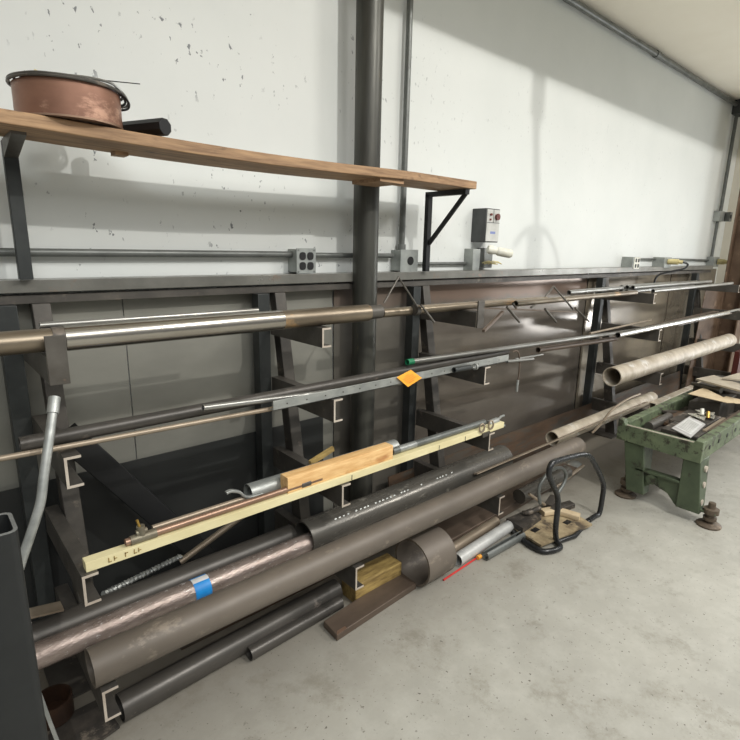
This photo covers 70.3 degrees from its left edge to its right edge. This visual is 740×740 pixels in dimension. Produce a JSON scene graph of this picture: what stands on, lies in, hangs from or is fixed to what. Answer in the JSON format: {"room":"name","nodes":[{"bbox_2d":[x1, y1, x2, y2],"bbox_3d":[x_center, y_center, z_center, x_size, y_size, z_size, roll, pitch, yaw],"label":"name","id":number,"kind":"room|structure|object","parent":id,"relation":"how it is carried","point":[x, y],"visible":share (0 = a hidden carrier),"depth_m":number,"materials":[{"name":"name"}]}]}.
{"room":"metal workshop","nodes":[
{"label":"metal workshop","id":0,"kind":"room"},
{"bbox_2d":[0,0,739,458],"bbox_3d":[0.201,-0.770,3.034,10.420,3.120,0.250,-10,17,-40],"label":"wall","id":1,"kind":"structure","parent":0,"point":[591,150],"depth_m":2.54,"materials":[{"name":"white paint"}]},
{"bbox_2d":[0,248,292,257],"bbox_3d":[-1.424,-0.332,1.468,2.836,0.028,0.028,-10,17,-40],"label":"conduit","id":2,"kind":"object","parent":1,"relation":"attached to","point":[4,252],"visible":1,"depth_m":1.95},
{"bbox_2d":[288,248,315,273],"bbox_3d":[-0.313,-0.501,2.411,0.104,0.112,0.083,-10,17,-40],"label":"outlet box","id":3,"kind":"object","parent":1,"relation":"attached to","point":[303,261],"visible":1,"depth_m":2.38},
{"bbox_2d":[316,253,393,257],"bbox_3d":[-0.081,-0.571,2.618,0.536,0.024,0.024,-10,17,-40],"label":"conduit","id":4,"kind":"object","parent":1,"relation":"attached to","point":[318,255],"visible":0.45,"depth_m":2.56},
{"bbox_2d":[0,265,712,304],"bbox_3d":[0.760,-0.596,3.334,8.200,0.076,0.088,-10,17,-40],"label":"rail","id":5,"kind":"object","parent":1,"relation":"attached to","point":[130,282],"visible":1,"depth_m":2.19,"materials":[{"name":"metal"}]},
{"bbox_2d":[486,245,512,257],"bbox_3d":[0.778,-0.710,3.155,0.161,0.073,0.052,0,13,-4],"label":"plastic bottle","id":6,"kind":"object","parent":5,"relation":"on","point":[503,252],"visible":1,"depth_m":3.13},
{"bbox_2d":[391,250,417,271],"bbox_3d":[0.186,-0.591,2.837,0.131,0.116,0.083,-10,17,-40],"label":"outlet box","id":7,"kind":"object","parent":1,"relation":"attached to","point":[403,260],"visible":1,"depth_m":2.80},
{"bbox_2d":[398,0,412,249],"bbox_3d":[0.187,-1.404,2.647,0.044,1.570,0.044,-10,17,-40],"label":"conduit","id":8,"kind":"object","parent":1,"relation":"attached to","point":[409,14],"visible":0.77,"depth_m":2.66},
{"bbox_2d":[463,249,480,269],"bbox_3d":[0.624,-0.676,3.220,0.070,0.130,0.070,-10,17,-40],"label":"junction box","id":9,"kind":"object","parent":1,"relation":"attached to","point":[471,256],"visible":0.83,"depth_m":3.19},
{"bbox_2d":[477,248,492,267],"bbox_3d":[0.721,-0.705,3.306,0.085,0.120,0.060,-10,17,-40],"label":"switch box","id":10,"kind":"object","parent":1,"relation":"attached to","point":[484,256],"visible":0.76,"depth_m":3.27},
{"bbox_2d":[471,208,500,242],"bbox_3d":[0.712,-0.881,3.210,0.135,0.197,0.123,-10,17,-40],"label":"control box","id":11,"kind":"object","parent":1,"relation":"attached to","point":[485,221],"visible":1,"depth_m":3.17,"materials":[{"name":"silver metal"}]},
{"bbox_2d":[621,257,639,268],"bbox_3d":[2.303,-0.945,4.639,0.140,0.105,0.108,-10,17,-40],"label":"outlet box","id":12,"kind":"object","parent":1,"relation":"attached to","point":[634,262],"visible":0.94,"depth_m":4.59,"materials":[{"name":"grey metal"}]},
{"bbox_2d":[562,0,737,105],"bbox_3d":[0.960,-2.328,3.109,8.080,0.056,0.056,-10,17,-40],"label":"conduit","id":13,"kind":"object","parent":1,"relation":"attached to","point":[576,4],"visible":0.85,"depth_m":4.10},
{"bbox_2d":[652,257,671,267],"bbox_3d":[2.820,-1.039,5.079,0.170,0.100,0.110,-10,17,-40],"label":"outlet box","id":14,"kind":"object","parent":1,"relation":"attached to","point":[659,261],"visible":0.76,"depth_m":5.02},
{"bbox_2d":[653,259,688,293],"bbox_3d":[2.823,-0.866,4.941,0.327,0.347,0.182,-10,17,-40],"label":"plug","id":15,"kind":"object","parent":14,"relation":"attached to","point":[670,261],"visible":0.9,"depth_m":4.95,"materials":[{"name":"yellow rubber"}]},
{"bbox_2d":[713,211,732,221],"bbox_3d":[4.000,-1.738,5.952,0.240,0.110,0.128,-10,17,-40],"label":"switch box","id":16,"kind":"object","parent":1,"relation":"attached to","point":[719,216],"visible":1,"depth_m":5.93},
{"bbox_2d":[719,115,738,210],"bbox_3d":[3.989,-2.289,5.849,0.036,1.010,0.036,-10,17,-40],"label":"conduit","id":17,"kind":"object","parent":1,"relation":"attached to","point":[736,116],"visible":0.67,"depth_m":5.83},
{"bbox_2d":[39,383,739,739],"bbox_3d":[2.695,1.407,1.041,11.020,0.100,7.250,-10,17,-40],"label":"floor","id":18,"kind":"structure","parent":0,"point":[630,630],"depth_m":2.00,"materials":[{"name":"concrete"}]},
{"bbox_2d":[0,512,48,739],"bbox_3d":[-0.759,0.771,1.129,0.100,0.951,0.100,-10,17,-40],"label":"square post","id":19,"kind":"object","parent":18,"relation":"on","point":[22,714],"visible":1,"depth_m":1.06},
{"bbox_2d":[42,695,58,739],"bbox_3d":[-0.776,0.839,1.268,0.037,0.203,0.030,-10,17,-40],"label":"strap","id":20,"kind":"object","parent":19,"relation":"attached to","point":[49,720],"visible":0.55,"depth_m":1.26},
{"bbox_2d":[42,684,73,730],"bbox_3d":[-1.005,1.070,1.670,0.110,0.070,0.110,-10,17,-40],"label":"bucket","id":21,"kind":"object","parent":18,"relation":"on","point":[58,698],"visible":0.68,"depth_m":1.69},
{"bbox_2d":[0,303,120,721],"bbox_3d":[-0.935,0.473,1.629,0.190,1.295,0.676,-10,17,-40],"label":"rack","id":22,"kind":"object","parent":18,"relation":"on","point":[65,526],"visible":0.76,"depth_m":1.72,"materials":[{"name":"black metal"}]},
{"bbox_2d":[21,396,60,568],"bbox_3d":[-0.843,0.316,1.339,0.056,0.463,0.248,3,13,7],"label":"conduit","id":23,"kind":"object","parent":22,"relation":"attached to","point":[53,405],"visible":0.77,"depth_m":1.33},
{"bbox_2d":[0,406,272,461],"bbox_3d":[-0.667,0.185,1.580,0.900,0.046,0.016,-11,18,-42],"label":"tube","id":24,"kind":"object","parent":22,"relation":"on","point":[33,452],"visible":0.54,"depth_m":1.54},
{"bbox_2d":[69,423,214,560],"bbox_3d":[-0.848,0.492,1.965,0.519,0.686,0.060,-10,17,-40],"label":"diagonal brace","id":25,"kind":"object","parent":22,"relation":"attached to","point":[94,459],"visible":0.56,"depth_m":1.89,"materials":[{"name":"black metal"}]},
{"bbox_2d":[31,524,297,641],"bbox_3d":[-0.710,0.752,1.840,1.028,0.092,0.092,-10,17,-40],"label":"pipe","id":26,"kind":"object","parent":22,"relation":"on","point":[42,628],"visible":0.58,"depth_m":1.79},
{"bbox_2d":[29,601,63,618],"bbox_3d":[-0.975,0.721,1.579,0.088,0.021,0.050,-10,17,-40],"label":"bar","id":27,"kind":"object","parent":26,"relation":"on","point":[55,607],"visible":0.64,"depth_m":1.58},
{"bbox_2d":[101,554,182,595],"bbox_3d":[-0.778,0.702,1.807,0.273,0.052,0.021,-10,17,-40],"label":"bar","id":28,"kind":"object","parent":26,"relation":"on","point":[155,568],"visible":0.98,"depth_m":1.80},
{"bbox_2d":[179,518,243,563],"bbox_3d":[-0.597,0.638,2.008,0.276,0.125,0.024,-10,17,-40],"label":"tube","id":29,"kind":"object","parent":26,"relation":"on","point":[225,528],"visible":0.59,"depth_m":1.99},
{"bbox_2d":[34,532,312,670],"bbox_3d":[-0.629,0.758,1.770,1.072,0.078,0.078,-10,17,-40],"label":"pipe","id":30,"kind":"object","parent":22,"relation":"on","point":[55,648],"visible":0.79,"depth_m":1.69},
{"bbox_2d":[0,304,384,355],"bbox_3d":[-0.658,-0.124,1.643,1.860,0.072,0.072,-10,17,-40],"label":"tube","id":31,"kind":"object","parent":22,"relation":"on","point":[108,334],"visible":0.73,"depth_m":1.65,"materials":[{"name":"metal"}]},
{"bbox_2d":[39,308,258,328],"bbox_3d":[-0.660,-0.169,1.677,0.680,0.018,0.018,-10,17,-40],"label":"tube","id":32,"kind":"object","parent":31,"relation":"on","point":[42,325],"visible":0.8,"depth_m":1.62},
{"bbox_2d":[18,350,509,451],"bbox_3d":[-0.103,0.050,2.174,2.277,0.042,0.042,-10,17,-40],"label":"pipe","id":33,"kind":"object","parent":22,"relation":"on","point":[34,441],"visible":0.8,"depth_m":1.74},
{"bbox_2d":[0,299,135,491],"bbox_3d":[-1.610,0.476,1.516,1.800,1.308,0.024,-10,17,-40],"label":"sheet","id":34,"kind":"object","parent":18,"relation":"on","point":[98,390],"visible":0.2,"depth_m":1.92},
{"bbox_2d":[47,700,119,739],"bbox_3d":[-0.915,1.121,1.640,0.189,0.008,0.196,11,17,37],"label":"floor plate","id":35,"kind":"object","parent":18,"relation":"on","point":[87,722],"visible":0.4,"depth_m":1.65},
{"bbox_2d":[123,290,332,510],"bbox_3d":[-0.562,0.288,2.412,0.976,1.308,0.024,-10,17,-40],"label":"sheet","id":36,"kind":"object","parent":18,"relation":"on","point":[165,375],"visible":0.21,"depth_m":2.23,"materials":[{"name":"metal"}]},
{"bbox_2d":[115,579,342,722],"bbox_3d":[-0.474,1.017,1.984,0.900,0.090,0.090,-11,18,-42],"label":"pipe","id":37,"kind":"object","parent":18,"relation":"on","point":[137,698],"visible":0.84,"depth_m":1.86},
{"bbox_2d":[180,546,390,649],"bbox_3d":[0.150,0.856,2.799,2.400,0.060,0.100,-10,18,-41],"label":"beam","id":38,"kind":"structure","parent":18,"relation":"on","point":[247,616],"depth_m":2.14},
{"bbox_2d":[246,596,343,660],"bbox_3d":[-0.287,1.017,2.087,0.438,0.052,0.052,-11,18,-42],"label":"pipe","id":39,"kind":"object","parent":18,"relation":"on","point":[304,622],"visible":1,"depth_m":2.05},
{"bbox_2d":[252,292,363,590],"bbox_3d":[-0.251,0.350,2.215,0.190,1.295,0.676,-10,17,-40],"label":"rack","id":40,"kind":"object","parent":18,"relation":"on","point":[291,457],"visible":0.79,"depth_m":2.32,"materials":[{"name":"black metal"}]},
{"bbox_2d":[202,384,400,410],"bbox_3d":[-0.204,0.090,2.016,0.919,0.085,0.021,-11,18,-41],"label":"tube","id":41,"kind":"object","parent":40,"relation":"on","point":[230,404],"visible":0.54,"depth_m":1.81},
{"bbox_2d":[308,446,333,464],"bbox_3d":[-0.198,0.352,2.158,0.014,0.044,0.136,12,17,39],"label":"stick","id":42,"kind":"object","parent":40,"relation":"on","point":[329,450],"visible":0.93,"depth_m":2.15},
{"bbox_2d":[244,439,398,494],"bbox_3d":[-0.162,0.391,2.105,0.724,0.068,0.068,-10,17,-40],"label":"tube","id":43,"kind":"object","parent":40,"relation":"on","point":[272,483],"visible":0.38,"depth_m":1.90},
{"bbox_2d":[85,437,585,688],"bbox_3d":[0.244,0.647,2.337,2.717,0.110,0.110,-10,17,-40],"label":"pipe","id":44,"kind":"object","parent":40,"relation":"on","point":[107,660],"visible":0.91,"depth_m":1.83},
{"bbox_2d":[294,445,512,549],"bbox_3d":[0.242,0.584,2.539,1.346,0.142,0.142,-10,17,-40],"label":"pipe","id":45,"kind":"object","parent":40,"relation":"on","point":[330,525],"visible":0.82,"depth_m":2.37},
{"bbox_2d":[474,402,647,474],"bbox_3d":[1.326,0.388,3.349,2.098,0.015,0.025,-10,17,-40],"label":"bar","id":46,"kind":"object","parent":45,"relation":"on","point":[595,423],"visible":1,"depth_m":3.13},
{"bbox_2d":[349,0,383,501],"bbox_3d":[-0.020,-0.655,2.525,0.122,3.120,0.122,-10,17,-40],"label":"steel column","id":47,"kind":"structure","parent":18,"relation":"on","point":[369,13],"depth_m":2.46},
{"bbox_2d":[0,108,476,190],"bbox_3d":[-0.859,-0.689,1.550,3.490,0.050,0.220,-10,17,-40],"label":"wooden shelf","id":48,"kind":"object","parent":47,"relation":"attached to","point":[38,128],"visible":0.91,"depth_m":1.72,"materials":[{"name":"brown wood"}]},
{"bbox_2d":[0,130,33,279],"bbox_3d":[-1.028,-0.471,1.555,0.038,0.411,0.198,-10,17,-40],"label":"shelf bracket","id":49,"kind":"object","parent":48,"relation":"attached to","point":[12,143],"visible":1,"depth_m":1.60,"materials":[{"name":"black metal"}]},
{"bbox_2d":[5,69,139,129],"bbox_3d":[-0.854,-0.781,1.528,0.335,0.140,0.296,-10,17,-40],"label":"roll","id":50,"kind":"object","parent":48,"relation":"on","point":[35,93],"depth_m":1.41,"materials":[{"name":"metal"}]},
{"bbox_2d":[122,118,170,135],"bbox_3d":[-0.727,-0.763,1.665,0.209,0.048,0.048,7,14,23],"label":"bar","id":51,"kind":"object","parent":48,"relation":"on","point":[156,126],"visible":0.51,"depth_m":1.63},
{"bbox_2d":[352,177,403,186],"bbox_3d":[0.034,-0.827,2.317,0.140,0.016,0.185,-10,17,-40],"label":"cleat","id":52,"kind":"object","parent":48,"relation":"attached to","point":[373,182],"visible":1,"depth_m":2.28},
{"bbox_2d":[422,189,469,270],"bbox_3d":[0.387,-0.713,2.721,0.030,0.409,0.268,-10,17,-40],"label":"shelf bracket","id":53,"kind":"object","parent":48,"relation":"attached to","point":[428,239],"visible":1,"depth_m":2.77,"materials":[{"name":"black metal"}]},
{"bbox_2d":[324,573,415,640],"bbox_3d":[0.007,0.998,2.245,0.485,0.030,0.104,-12,18,-44],"label":"bar","id":54,"kind":"object","parent":18,"relation":"on","point":[375,601],"visible":1,"depth_m":2.21,"materials":[{"name":"brown metal"}]},
{"bbox_2d":[342,553,401,601],"bbox_3d":[0.010,0.936,2.371,0.274,0.094,0.100,-10,17,-40],"label":"block","id":55,"kind":"object","parent":18,"relation":"on","point":[375,573],"visible":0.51,"depth_m":2.34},
{"bbox_2d":[333,280,411,507],"bbox_3d":[0.021,0.175,2.904,0.555,1.328,0.014,-10,17,-40],"label":"sheet","id":56,"kind":"object","parent":18,"relation":"on","point":[390,331],"visible":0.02,"depth_m":2.88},
{"bbox_2d":[395,526,456,586],"bbox_3d":[0.259,0.860,2.439,0.180,0.220,0.220,-10,17,-40],"label":"pipe","id":57,"kind":"object","parent":18,"relation":"on","point":[427,555],"visible":0.84,"depth_m":2.41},
{"bbox_2d":[400,285,504,515],"bbox_3d":[0.456,0.223,2.820,0.190,1.295,0.676,-10,17,-40],"label":"rack","id":58,"kind":"object","parent":18,"relation":"on","point":[431,418],"visible":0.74,"depth_m":2.91,"materials":[{"name":"metal"}]},
{"bbox_2d":[82,421,503,572],"bbox_3d":[-0.057,0.414,2.108,1.974,0.030,0.036,-10,17,-40],"label":"wooden board","id":59,"kind":"object","parent":58,"relation":"on","point":[98,560],"visible":0.96,"depth_m":1.81,"materials":[{"name":"paint"}]},
{"bbox_2d":[151,497,245,528],"bbox_3d":[-0.553,0.467,1.724,0.316,0.018,0.018,-10,17,-40],"label":"tube","id":60,"kind":"object","parent":59,"relation":"on","point":[192,514],"visible":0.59,"depth_m":1.71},
{"bbox_2d":[124,478,322,545],"bbox_3d":[-0.451,0.435,1.760,0.705,0.075,0.029,-10,17,-40],"label":"copper pipe","id":61,"kind":"object","parent":59,"relation":"on","point":[142,534],"visible":0.94,"depth_m":1.67,"materials":[{"name":"metal"}]},
{"bbox_2d":[225,489,262,498],"bbox_3d":[-0.433,0.424,1.814,0.136,0.056,0.016,-10,17,-40],"label":"hook","id":62,"kind":"object","parent":59,"relation":"on","point":[228,491],"visible":0.9,"depth_m":1.80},
{"bbox_2d":[280,442,392,492],"bbox_3d":[-0.115,0.376,2.068,0.519,0.060,0.050,-10,17,-40],"label":"wood block","id":63,"kind":"object","parent":59,"relation":"on","point":[341,465],"visible":0.92,"depth_m":2.03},
{"bbox_2d":[393,419,486,454],"bbox_3d":[0.337,0.308,2.461,0.639,0.032,0.032,-10,17,-40],"label":"tube","id":64,"kind":"object","parent":59,"relation":"on","point":[410,445],"visible":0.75,"depth_m":2.42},
{"bbox_2d":[479,415,504,437],"bbox_3d":[0.620,0.280,2.692,0.059,0.084,0.274,10,16,33],"label":"clamp","id":65,"kind":"object","parent":59,"relation":"attached to","point":[493,421],"visible":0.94,"depth_m":2.63,"materials":[{"name":"grey metal"}]},
{"bbox_2d":[270,354,508,410],"bbox_3d":[0.184,0.029,2.303,1.411,0.036,0.031,-10,17,-40],"label":"steel angle","id":66,"kind":"object","parent":58,"relation":"on","point":[349,390],"visible":0.9,"depth_m":2.10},
{"bbox_2d":[397,370,420,386],"bbox_3d":[0.170,0.036,2.258,0.146,0.070,0.012,-10,17,-40],"label":"paper tag","id":67,"kind":"object","parent":66,"relation":"on","point":[410,377],"visible":1,"depth_m":2.25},
{"bbox_2d":[452,363,478,372],"bbox_3d":[0.451,-0.007,2.490,0.165,0.034,0.032,-10,17,-40],"label":"pipe nipple","id":68,"kind":"object","parent":66,"relation":"on","point":[465,367],"visible":1,"depth_m":2.47,"materials":[{"name":"grey metal"}]},
{"bbox_2d":[382,298,516,317],"bbox_3d":[0.432,-0.318,2.638,1.008,0.040,0.040,-10,17,-40],"label":"tube","id":69,"kind":"object","parent":58,"relation":"on","point":[398,311],"visible":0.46,"depth_m":2.55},
{"bbox_2d":[383,276,589,331],"bbox_3d":[0.736,-0.339,2.720,1.698,0.314,0.187,-9,16,-36],"label":"frame","id":70,"kind":"object","parent":58,"relation":"on","point":[417,309],"visible":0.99,"depth_m":2.65,"materials":[{"name":"grey metal"}]},
{"bbox_2d":[513,290,637,306],"bbox_3d":[1.380,-0.468,3.378,1.542,0.033,0.033,-10,17,-40],"label":"tube","id":71,"kind":"object","parent":70,"relation":"on","point":[517,303],"visible":0.91,"depth_m":3.26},
{"bbox_2d":[453,516,499,551],"bbox_3d":[0.558,0.872,2.788,0.408,0.052,0.052,-12,18,-44],"label":"tube","id":72,"kind":"object","parent":18,"relation":"on","point":[487,526],"visible":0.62,"depth_m":2.77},
{"bbox_2d":[456,520,513,565],"bbox_3d":[0.590,0.886,2.708,0.472,0.062,0.062,-11,18,-43],"label":"tube","id":73,"kind":"object","parent":18,"relation":"on","point":[468,552],"visible":0.8,"depth_m":2.67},
{"bbox_2d":[413,274,587,467],"bbox_3d":[0.990,-0.001,3.732,2.000,1.333,0.014,-10,17,-40],"label":"sheet","id":74,"kind":"object","parent":18,"relation":"on","point":[547,383],"visible":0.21,"depth_m":3.73,"materials":[{"name":"metal"}]},
{"bbox_2d":[481,531,525,560],"bbox_3d":[0.688,0.899,2.696,0.314,0.046,0.048,-10,17,-39],"label":"tube","id":75,"kind":"object","parent":18,"relation":"on","point":[503,545],"visible":0.96,"depth_m":2.67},
{"bbox_2d":[434,463,576,541],"bbox_3d":[0.857,0.778,3.197,1.401,0.050,0.160,-11,18,-42],"label":"beam","id":76,"kind":"structure","parent":18,"relation":"on","point":[462,523],"depth_m":2.93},
{"bbox_2d":[513,465,572,503],"bbox_3d":[1.063,0.692,3.210,0.550,0.084,0.084,-11,18,-41],"label":"bar","id":77,"kind":"object","parent":76,"relation":"on","point":[520,495],"visible":0.79,"depth_m":3.10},
{"bbox_2d":[388,371,679,486],"bbox_3d":[1.764,0.424,4.391,4.400,0.238,0.031,-10,17,-40],"label":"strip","id":78,"kind":"object","parent":18,"relation":"on","point":[519,441],"visible":0.43,"depth_m":3.98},
{"bbox_2d":[504,452,605,554],"bbox_3d":[1.032,0.626,2.892,0.672,0.511,0.346,-10,17,-40],"label":"stand","id":79,"kind":"object","parent":18,"relation":"on","point":[541,530],"visible":0.96,"depth_m":2.82,"materials":[{"name":"black paint"}]},
{"bbox_2d":[537,466,567,503],"bbox_3d":[0.950,0.587,2.732,0.285,0.177,0.018,-10,17,-40],"label":"loop","id":80,"kind":"object","parent":79,"relation":"on","point":[563,469],"visible":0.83,"depth_m":2.70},
{"bbox_2d":[539,507,580,520],"bbox_3d":[1.080,0.814,2.989,0.224,0.035,0.084,4,13,11],"label":"scrap","id":81,"kind":"object","parent":79,"relation":"on","point":[546,511],"visible":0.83,"depth_m":2.97,"materials":[{"name":"wood"}]},
{"bbox_2d":[574,271,670,408],"bbox_3d":[2.409,-0.253,4.947,1.730,1.328,0.014,-10,17,-40],"label":"sheet","id":82,"kind":"object","parent":18,"relation":"on","point":[625,349],"visible":0.29,"depth_m":4.89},
{"bbox_2d":[582,277,662,438],"bbox_3d":[2.090,-0.070,4.218,0.190,1.295,0.676,-10,17,-40],"label":"rack","id":83,"kind":"object","parent":18,"relation":"on","point":[601,308],"visible":0.72,"depth_m":4.34,"materials":[{"name":"metal"}]},
{"bbox_2d":[405,329,630,364],"bbox_3d":[1.383,-0.211,3.412,3.233,0.113,0.028,-10,17,-40],"label":"tube","id":84,"kind":"object","parent":83,"relation":"on","point":[412,361],"visible":0.91,"depth_m":2.80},
{"bbox_2d":[536,336,617,352],"bbox_3d":[1.417,-0.177,3.534,1.059,0.066,0.033,-10,17,-40],"label":"pipe","id":85,"kind":"object","parent":83,"relation":"on","point":[608,339],"visible":0.88,"depth_m":3.46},
{"bbox_2d":[545,392,657,445],"bbox_3d":[1.747,0.332,3.852,1.561,0.094,0.094,-10,17,-40],"label":"pipe","id":86,"kind":"object","parent":83,"relation":"on","point":[648,397],"visible":0.77,"depth_m":3.66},
{"bbox_2d":[591,393,640,433],"bbox_3d":[1.769,0.306,3.735,0.625,0.194,0.044,-9,17,-37],"label":"rod","id":87,"kind":"object","parent":86,"relation":"attached to","point":[638,394],"visible":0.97,"depth_m":3.64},
{"bbox_2d":[648,381,700,407],"bbox_3d":[2.701,0.210,4.586,1.167,0.050,0.050,-10,17,-40],"label":"tube","id":88,"kind":"object","parent":86,"relation":"on","point":[690,387],"visible":0.41,"depth_m":4.44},
{"bbox_2d":[589,319,651,334],"bbox_3d":[1.914,-0.332,3.970,1.123,0.021,0.016,-11,18,-42],"label":"rod","id":89,"kind":"object","parent":83,"relation":"on","point":[630,324],"visible":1,"depth_m":3.90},
{"bbox_2d":[625,284,693,292],"bbox_3d":[2.457,-0.684,4.405,1.400,0.031,0.031,-10,17,-40],"label":"tube","id":90,"kind":"object","parent":83,"relation":"on","point":[646,289],"visible":0.29,"depth_m":4.19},
{"bbox_2d":[631,280,711,289],"bbox_3d":[2.646,-0.741,4.537,1.750,0.031,0.031,-10,17,-40],"label":"tube","id":91,"kind":"object","parent":90,"relation":"on","point":[633,287],"visible":1,"depth_m":4.39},
{"bbox_2d":[602,334,736,385],"bbox_3d":[2.624,-0.126,4.430,2.571,0.134,0.132,-10,17,-40],"label":"pipe","id":92,"kind":"object","parent":83,"relation":"on","point":[616,375],"visible":1,"depth_m":4.06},
{"bbox_2d":[615,311,729,337],"bbox_3d":[2.576,-0.397,4.331,2.379,0.039,0.039,-10,17,-40],"label":"tube","id":93,"kind":"object","parent":83,"relation":"on","point":[703,317],"visible":1,"depth_m":4.08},
{"bbox_2d":[645,311,718,326],"bbox_3d":[2.775,-0.454,4.619,1.605,0.030,0.050,-10,17,-40],"label":"bar","id":94,"kind":"object","parent":83,"relation":"on","point":[710,312],"visible":0.57,"depth_m":4.64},
{"bbox_2d":[651,282,733,292],"bbox_3d":[2.931,-0.746,4.699,1.973,0.032,0.028,-10,17,-40],"label":"tube","id":95,"kind":"object","parent":83,"relation":"on","point":[725,283],"visible":1,"depth_m":4.54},
{"bbox_3d":[2.363,-0.678,4.369,1.250,0.031,0.031,-10,17,-40],"label":"tube","id":96,"kind":"object","parent":83,"relation":"on","visible":0},
{"bbox_2d":[567,286,623,294],"bbox_3d":[1.597,-0.561,3.691,0.812,0.030,0.030,-11,18,-41],"label":"tube","id":97,"kind":"object","parent":96,"relation":"on","point":[604,289],"visible":1,"depth_m":3.63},
{"bbox_2d":[615,389,739,530],"bbox_3d":[2.383,0.483,3.631,1.764,0.500,0.614,-10,17,-40],"label":"bench","id":98,"kind":"object","parent":18,"relation":"on","point":[687,492],"depth_m":3.12,"materials":[{"name":"paint"}]},
{"bbox_2d":[644,412,672,429],"bbox_3d":[1.887,0.335,3.430,0.330,0.056,0.056,-10,17,-40],"label":"roller","id":99,"kind":"object","parent":98,"relation":"on","point":[652,424],"visible":0.8,"depth_m":3.37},
{"bbox_2d":[660,421,709,440],"bbox_3d":[1.909,0.387,3.190,0.220,0.065,0.200,-10,17,-40],"label":"support block","id":100,"kind":"object","parent":98,"relation":"on","point":[666,429],"visible":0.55,"depth_m":3.14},
{"bbox_2d":[671,416,704,437],"bbox_3d":[1.944,0.342,3.204,0.126,0.013,0.440,14,18,43],"label":"paper pad","id":101,"kind":"object","parent":100,"relation":"on","point":[688,427],"visible":1,"depth_m":3.17,"materials":[{"name":"white paper"}]},
{"bbox_2d":[669,410,720,427],"bbox_3d":[2.128,0.339,3.443,0.350,0.055,0.200,-10,17,-40],"label":"scrap piece","id":102,"kind":"object","parent":98,"relation":"on","point":[679,418],"visible":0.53,"depth_m":3.41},
{"bbox_2d":[687,410,715,420],"bbox_3d":[2.134,0.294,3.400,0.217,0.045,0.144,-10,17,-40],"label":"bag","id":103,"kind":"object","parent":102,"relation":"on","point":[697,416],"visible":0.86,"depth_m":3.39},
{"bbox_2d":[688,393,736,417],"bbox_3d":[2.470,0.233,3.759,0.500,0.127,0.190,-10,17,-40],"label":"box","id":104,"kind":"object","parent":98,"relation":"on","point":[722,409],"visible":0.46,"depth_m":3.62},
{"bbox_2d":[691,382,722,393],"bbox_3d":[2.415,0.122,3.773,0.052,0.045,0.210,-5,15,-26],"label":"bar","id":105,"kind":"object","parent":104,"relation":"on","point":[718,389],"visible":0.99,"depth_m":3.74,"materials":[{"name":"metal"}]},
{"bbox_2d":[688,388,733,402],"bbox_3d":[2.293,0.168,3.619,0.201,0.004,0.388,3,13,5],"label":"cardboard piece","id":106,"kind":"object","parent":104,"relation":"on","point":[703,392],"visible":1,"depth_m":3.59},
{"bbox_2d":[693,375,739,411],"bbox_3d":[2.749,0.178,4.003,0.550,0.140,0.360,-10,17,-40],"label":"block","id":107,"kind":"object","parent":98,"relation":"on","point":[725,390],"visible":0.29,"depth_m":3.82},
{"bbox_2d":[696,375,739,391],"bbox_3d":[2.525,0.096,3.702,0.240,0.012,0.410,-3,14,-19],"label":"board","id":108,"kind":"object","parent":107,"relation":"on","point":[714,380],"visible":1,"depth_m":3.71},
{"bbox_2d":[658,269,716,383],"bbox_3d":[3.595,-0.466,5.962,1.380,1.328,0.014,-10,17,-40],"label":"sheet","id":109,"kind":"object","parent":18,"relation":"on","point":[677,299],"visible":0.21,"depth_m":5.71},
{"bbox_2d":[685,359,695,386],"bbox_3d":[3.544,0.026,5.805,0.211,0.297,0.020,-8,16,-35],"label":"plate","id":110,"kind":"object","parent":18,"relation":"on","point":[690,378],"depth_m":5.79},
{"bbox_2d":[676,273,739,389],"bbox_3d":[3.705,-0.359,5.600,0.190,1.295,0.676,-10,17,-40],"label":"rack","id":111,"kind":"object","parent":18,"relation":"on","point":[694,300],"visible":0.62,"depth_m":5.69,"materials":[{"name":"metal"}]},
{"bbox_2d":[694,318,721,342],"bbox_3d":[3.748,-0.449,5.838,0.604,0.245,0.020,-8,16,-35],"label":"plate","id":112,"kind":"object","parent":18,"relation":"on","point":[707,328],"depth_m":5.82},
{"bbox_2d":[703,352,715,368],"bbox_3d":[3.858,-0.096,6.008,0.313,0.192,0.020,-8,16,-35],"label":"plate","id":113,"kind":"object","parent":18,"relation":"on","point":[707,358],"depth_m":5.99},
{"bbox_2d":[700,291,725,313],"bbox_3d":[3.769,-0.754,5.776,0.571,0.233,0.020,-8,16,-35],"label":"plate","id":114,"kind":"object","parent":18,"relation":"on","point":[712,299],"depth_m":5.77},
{"bbox_2d":[710,190,739,371],"bbox_3d":[4.076,-1.323,5.748,0.200,3.120,0.200,-10,17,-40],"label":"column","id":115,"kind":"structure","parent":18,"relation":"on","point":[723,361],"depth_m":5.86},
{"bbox_2d":[731,350,739,374],"bbox_3d":[3.797,0.065,5.433,0.300,0.550,0.050,-10,17,-40],"label":"plate","id":116,"kind":"object","parent":18,"relation":"on","point":[736,361],"visible":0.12,"depth_m":5.30,"materials":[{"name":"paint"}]},
{"bbox_3d":[-1.266,1.001,1.922,2.700,0.119,0.022,-10,17,-40],"label":"sleeper","id":117,"kind":"object","parent":18,"relation":"on","visible":0},
{"bbox_2d":[0,416,323,621],"bbox_3d":[-1.259,0.678,1.846,2.700,0.542,0.011,-10,17,-40],"label":"sheet","id":118,"kind":"object","parent":117,"relation":"on","point":[187,480],"visible":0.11,"depth_m":2.19,"materials":[{"name":"metal"}]},
{"bbox_2d":[579,0,739,99],"bbox_3d":[0.824,-2.263,2.187,10.670,0.200,1.750,-10,17,-40],"label":"ceiling","id":119,"kind":"structure","parent":0,"point":[702,37],"depth_m":3.92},
{"bbox_2d":[715,140,739,343],"bbox_3d":[4.547,-1.397,6.106,0.250,3.120,1.250,-10,17,-40],"label":"wall","id":120,"kind":"structure","parent":0,"point":[735,188],"depth_m":6.19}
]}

